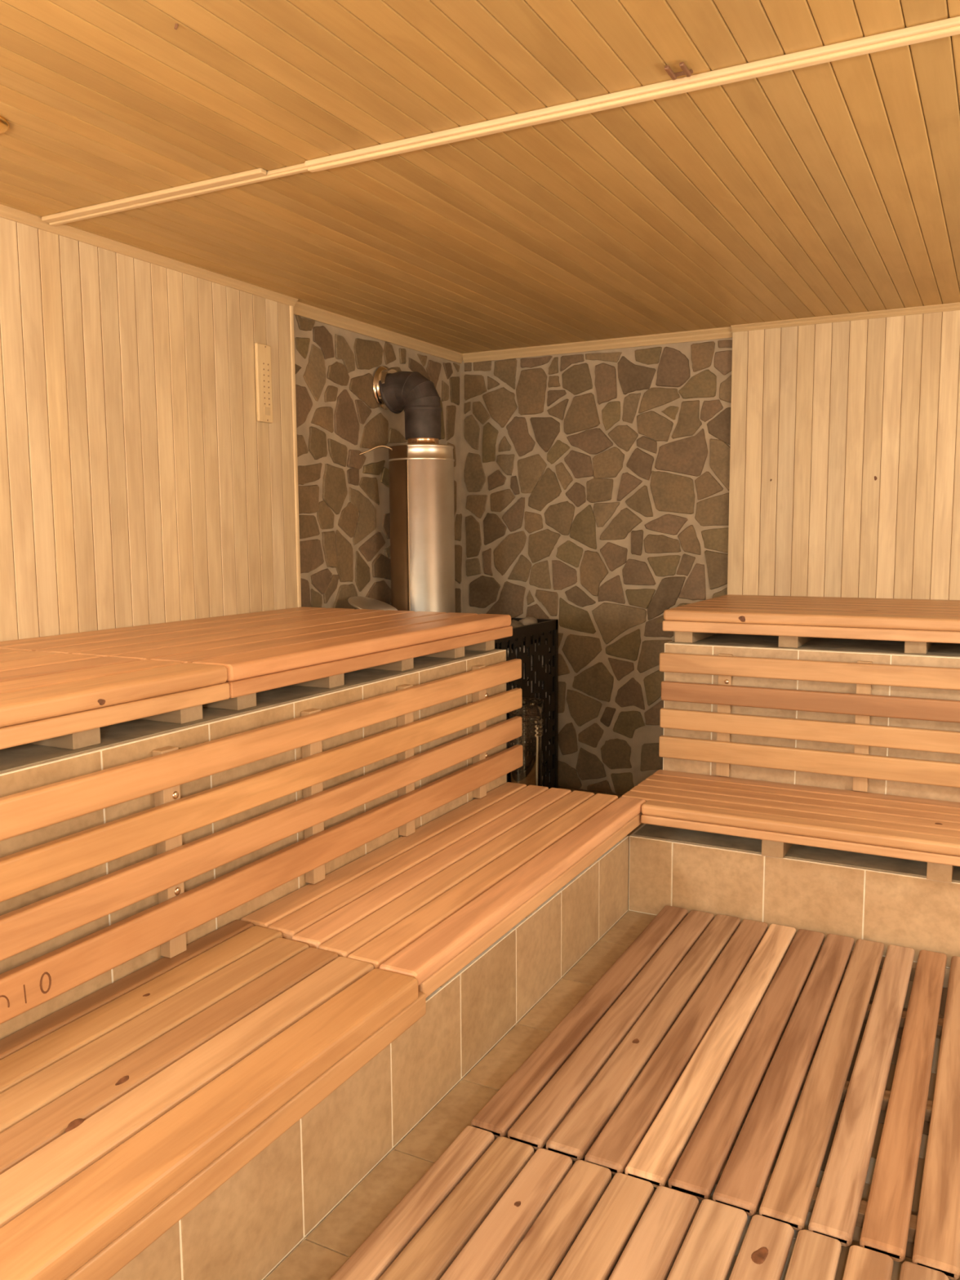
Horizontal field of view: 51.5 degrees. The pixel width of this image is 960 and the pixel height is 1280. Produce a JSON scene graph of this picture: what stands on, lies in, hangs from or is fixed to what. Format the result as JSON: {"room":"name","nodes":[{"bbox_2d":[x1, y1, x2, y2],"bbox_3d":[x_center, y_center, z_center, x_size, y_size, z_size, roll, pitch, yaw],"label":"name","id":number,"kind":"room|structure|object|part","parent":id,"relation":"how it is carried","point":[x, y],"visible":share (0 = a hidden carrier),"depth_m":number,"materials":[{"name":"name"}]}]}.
{"room":"spa","nodes":[
{"label":"spa","id":0,"kind":"room"},
{"bbox_2d":[0,217,462,641],"bbox_3d":[-1.533,-0.150,3.067,0.162,2.492,6.220,3,7,28],"label":"wall","id":1,"kind":"structure","parent":0,"point":[141,482],"depth_m":3.63,"materials":[{"name":"wood"}]},
{"bbox_2d":[0,204,297,306],"bbox_3d":[-1.821,-1.194,2.223,0.028,0.028,4.478,3,7,28],"label":"trim","id":2,"kind":"structure","parent":1,"relation":"attached to","point":[6,212],"depth_m":3.43,"materials":[{"name":"brown wood"}]},
{"bbox_2d":[254,342,272,423],"bbox_3d":[-0.879,-1.043,4.046,0.018,0.311,0.090,3,7,28],"label":"thermometer","id":3,"kind":"object","parent":1,"relation":"in","point":[263,369],"visible":1,"depth_m":4.03,"materials":[{"name":"brown wood"}]},
{"bbox_3d":[-0.803,-0.722,4.272,0.042,1.432,0.022,3,7,28],"label":"edge trim","id":4,"kind":"part","parent":1,"relation":"part of","materials":[{"name":"beige wood"}]},
{"bbox_2d":[293,301,462,364],"bbox_3d":[-0.450,-1.488,4.874,0.034,0.047,1.520,3,7,28],"label":"trim","id":5,"kind":"structure","parent":1,"relation":"attached to","point":[304,310],"depth_m":4.75,"materials":[{"name":"brown wood"}]},
{"bbox_2d":[0,0,959,353],"bbox_3d":[0.413,-1.237,1.899,4.550,0.100,6.200,3,7,28],"label":"ceiling","id":6,"kind":"structure","parent":0,"point":[833,188],"depth_m":2.57,"materials":[{"name":"brown wood"}]},
{"bbox_2d":[0,115,9,134],"bbox_3d":[-1.190,-1.210,2.343,0.152,0.031,0.152,3,7,28],"label":"recessed light","id":7,"kind":"object","parent":6,"relation":"in","point":[4,125],"visible":1,"depth_m":2.35,"materials":[{"name":"gold metal"}]},
{"bbox_2d":[41,168,266,222],"bbox_3d":[-0.963,-1.280,2.876,0.865,0.013,0.026,3,7,28],"label":"trim","id":8,"kind":"structure","parent":6,"relation":"attached to","point":[257,172],"depth_m":2.84,"materials":[{"name":"beige wood"}]},
{"bbox_2d":[173,23,178,30],"bbox_3d":[-0.583,-1.177,1.909,0.009,0.011,0.006,-2,7,-17],"label":"nail","id":9,"kind":"object","parent":6,"relation":"attached to","point":[175,27],"visible":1,"depth_m":1.91,"materials":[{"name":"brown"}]},
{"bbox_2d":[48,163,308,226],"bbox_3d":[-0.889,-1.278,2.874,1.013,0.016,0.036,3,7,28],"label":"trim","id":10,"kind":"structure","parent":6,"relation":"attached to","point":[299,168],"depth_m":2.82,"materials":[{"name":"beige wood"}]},
{"bbox_2d":[304,16,959,172],"bbox_3d":[0.993,-1.178,1.884,3.264,0.022,0.052,3,7,28],"label":"trim","id":11,"kind":"structure","parent":6,"relation":"attached to","point":[948,27],"depth_m":2.18,"materials":[{"name":"beige wood"}]},
{"bbox_2d":[664,62,693,79],"bbox_3d":[0.420,-1.204,2.103,0.044,0.012,0.064,3,7,28],"label":"clip","id":12,"kind":"object","parent":6,"relation":"attached to","point":[686,71],"visible":1,"depth_m":2.10,"materials":[{"name":"brown"}]},
{"bbox_2d":[262,786,959,1279],"bbox_3d":[0.430,1.249,2.175,4.550,0.120,6.200,3,7,28],"label":"floor","id":13,"kind":"structure","parent":0,"point":[327,1246],"depth_m":2.37,"materials":[{"name":"tile"}]},
{"bbox_2d":[0,648,506,1039],"bbox_3d":[-1.385,0.714,2.218,1.024,0.959,4.451,3,7,28],"label":"tiled bench base","id":14,"kind":"object","parent":13,"relation":"on","point":[27,766],"visible":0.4,"depth_m":2.45,"materials":[{"name":"tile"}]},
{"bbox_2d":[0,648,230,749],"bbox_3d":[-1.730,0.249,1.459,1.021,0.136,2.830,3,7,28],"label":"bench","id":15,"kind":"object","parent":14,"relation":"on","point":[62,700],"visible":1,"depth_m":2.22,"materials":[{"name":"orange wood"}]},
{"bbox_2d":[0,606,512,710],"bbox_3d":[-0.695,0.026,3.409,1.021,0.136,1.598,3,7,28],"label":"bench","id":16,"kind":"object","parent":14,"relation":"on","point":[260,651],"visible":0.64,"depth_m":3.09,"materials":[{"name":"orange wood"}]},
{"bbox_2d":[0,658,522,1024],"bbox_3d":[-0.890,0.534,1.970,0.064,0.491,4.432,3,7,28],"label":"bench backrest","id":17,"kind":"object","parent":14,"relation":"attached to","point":[24,987],"visible":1,"depth_m":2.39,"materials":[{"name":"orange wood"}]},
{"bbox_2d":[108,835,628,1279],"bbox_3d":[-0.706,1.083,1.890,0.514,0.290,4.434,3,7,28],"label":"tiled bench base","id":18,"kind":"object","parent":13,"relation":"on","point":[244,1228],"visible":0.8,"depth_m":2.26,"materials":[{"name":"tile"}]},
{"bbox_2d":[0,920,426,1279],"bbox_3d":[-1.025,0.944,1.174,0.597,0.148,2.846,3,7,28],"label":"bench","id":19,"kind":"object","parent":18,"relation":"on","point":[124,1107],"visible":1,"depth_m":1.81,"materials":[{"name":"orange wood"}]},
{"bbox_2d":[240,782,645,997],"bbox_3d":[-0.019,0.726,3.092,0.574,0.144,1.630,3,7,28],"label":"bench","id":20,"kind":"object","parent":18,"relation":"on","point":[424,904],"visible":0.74,"depth_m":2.83,"materials":[{"name":"orange wood"}]},
{"bbox_2d":[506,697,543,786],"bbox_3d":[0.183,0.609,4.098,0.158,0.731,0.158,3,7,28],"label":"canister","id":21,"kind":"object","parent":13,"relation":"on","point":[530,773],"visible":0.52,"depth_m":4.02,"materials":[{"name":"black"}]},
{"bbox_2d":[494,617,558,789],"bbox_3d":[-0.149,0.410,4.883,0.675,0.958,1.110,3,7,28],"label":"stove","id":22,"kind":"object","parent":13,"relation":"on","point":[536,645],"visible":0.17,"depth_m":5.06,"materials":[{"name":"black metal"}]},
{"bbox_2d":[347,596,397,610],"bbox_3d":[-0.490,-0.088,4.580,0.227,0.219,0.240,3,7,28],"label":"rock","id":23,"kind":"object","parent":22,"relation":"on","point":[359,602],"visible":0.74,"depth_m":4.54,"materials":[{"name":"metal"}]},
{"bbox_2d":[359,365,455,613],"bbox_3d":[-0.321,-0.671,4.825,0.367,1.322,0.392,3,7,28],"label":"chimney pipe","id":24,"kind":"object","parent":22,"relation":"on","point":[422,509],"visible":0.95,"depth_m":4.74,"materials":[{"name":"metal"}]},
{"bbox_2d":[511,619,524,627],"bbox_3d":[0.168,-0.059,4.963,0.114,0.087,0.131,3,7,28],"label":"rock","id":25,"kind":"object","parent":22,"relation":"on","point":[514,624],"visible":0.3,"depth_m":4.94,"materials":[{"name":"grey stone"}]},
{"bbox_2d":[519,616,537,625],"bbox_3d":[0.250,-0.077,5.100,0.086,0.086,0.150,3,7,28],"label":"rock","id":26,"kind":"object","parent":22,"relation":"on","point":[527,620],"visible":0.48,"depth_m":5.05,"materials":[{"name":"grey stone"}]},
{"bbox_3d":[-0.161,0.410,4.890,0.642,0.858,1.104,3,7,28],"label":"casing","id":27,"kind":"part","parent":22,"relation":"part of","materials":[{"name":"black metal"}]},
{"bbox_2d":[329,1125,949,1279],"bbox_3d":[0.652,1.300,0.906,2.526,0.056,1.871,3,7,28],"label":"duckboard","id":28,"kind":"object","parent":13,"relation":"on","point":[486,1209],"visible":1,"depth_m":1.95,"materials":[{"name":"brown wood"}]},
{"bbox_2d":[471,905,959,1279],"bbox_3d":[1.449,1.127,2.387,2.540,0.062,1.504,3,7,28],"label":"duckboard","id":29,"kind":"object","parent":13,"relation":"on","point":[601,1078],"visible":0.96,"depth_m":2.47,"materials":[{"name":"brown wood"}]},
{"bbox_2d":[628,823,959,968],"bbox_3d":[1.896,0.910,3.284,2.776,0.290,0.479,3,7,28],"label":"tiled bench base","id":30,"kind":"object","parent":13,"relation":"on","point":[886,900],"visible":0.64,"depth_m":3.44,"materials":[{"name":"tile"}]},
{"bbox_2d":[622,769,959,882],"bbox_3d":[1.855,0.696,3.239,2.806,0.145,0.542,3,7,28],"label":"bench","id":31,"kind":"object","parent":30,"relation":"on","point":[782,815],"visible":0.96,"depth_m":3.48,"materials":[{"name":"orange wood"}]},
{"bbox_2d":[662,633,959,802],"bbox_3d":[2.241,0.500,3.926,2.801,0.959,1.053,3,7,28],"label":"tiled bench base","id":32,"kind":"object","parent":13,"relation":"on","point":[823,649],"visible":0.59,"depth_m":3.84,"materials":[{"name":"tile"}]},
{"bbox_2d":[658,652,959,791],"bbox_3d":[1.974,0.353,3.421,2.796,0.491,0.053,3,7,28],"label":"bench backrest","id":33,"kind":"object","parent":32,"relation":"attached to","point":[860,765],"visible":1,"depth_m":3.76,"materials":[{"name":"orange wood"}]},
{"bbox_2d":[662,594,959,653],"bbox_3d":[2.220,-0.043,3.852,2.798,0.136,1.039,3,7,28],"label":"bench","id":34,"kind":"object","parent":32,"relation":"on","point":[797,620],"visible":1,"depth_m":3.88,"materials":[{"name":"orange wood"}]},
{"bbox_2d":[460,310,959,794],"bbox_3d":[1.884,-0.353,4.680,4.450,2.492,0.157,3,7,28],"label":"wall","id":35,"kind":"structure","parent":0,"point":[604,493],"depth_m":5.03,"materials":[{"name":"stone"}]},
{"bbox_2d":[462,326,732,363],"bbox_3d":[0.568,-1.528,5.175,1.495,0.047,0.034,3,7,28],"label":"trim","id":36,"kind":"structure","parent":35,"relation":"attached to","point":[722,332],"depth_m":5.14,"materials":[{"name":"brown wood"}]},
{"bbox_2d":[730,302,959,332],"bbox_3d":[2.454,-1.437,4.149,2.806,0.028,0.028,3,7,28],"label":"trim","id":37,"kind":"structure","parent":35,"relation":"attached to","point":[953,306],"depth_m":4.55,"materials":[{"name":"brown wood"}]}
]}

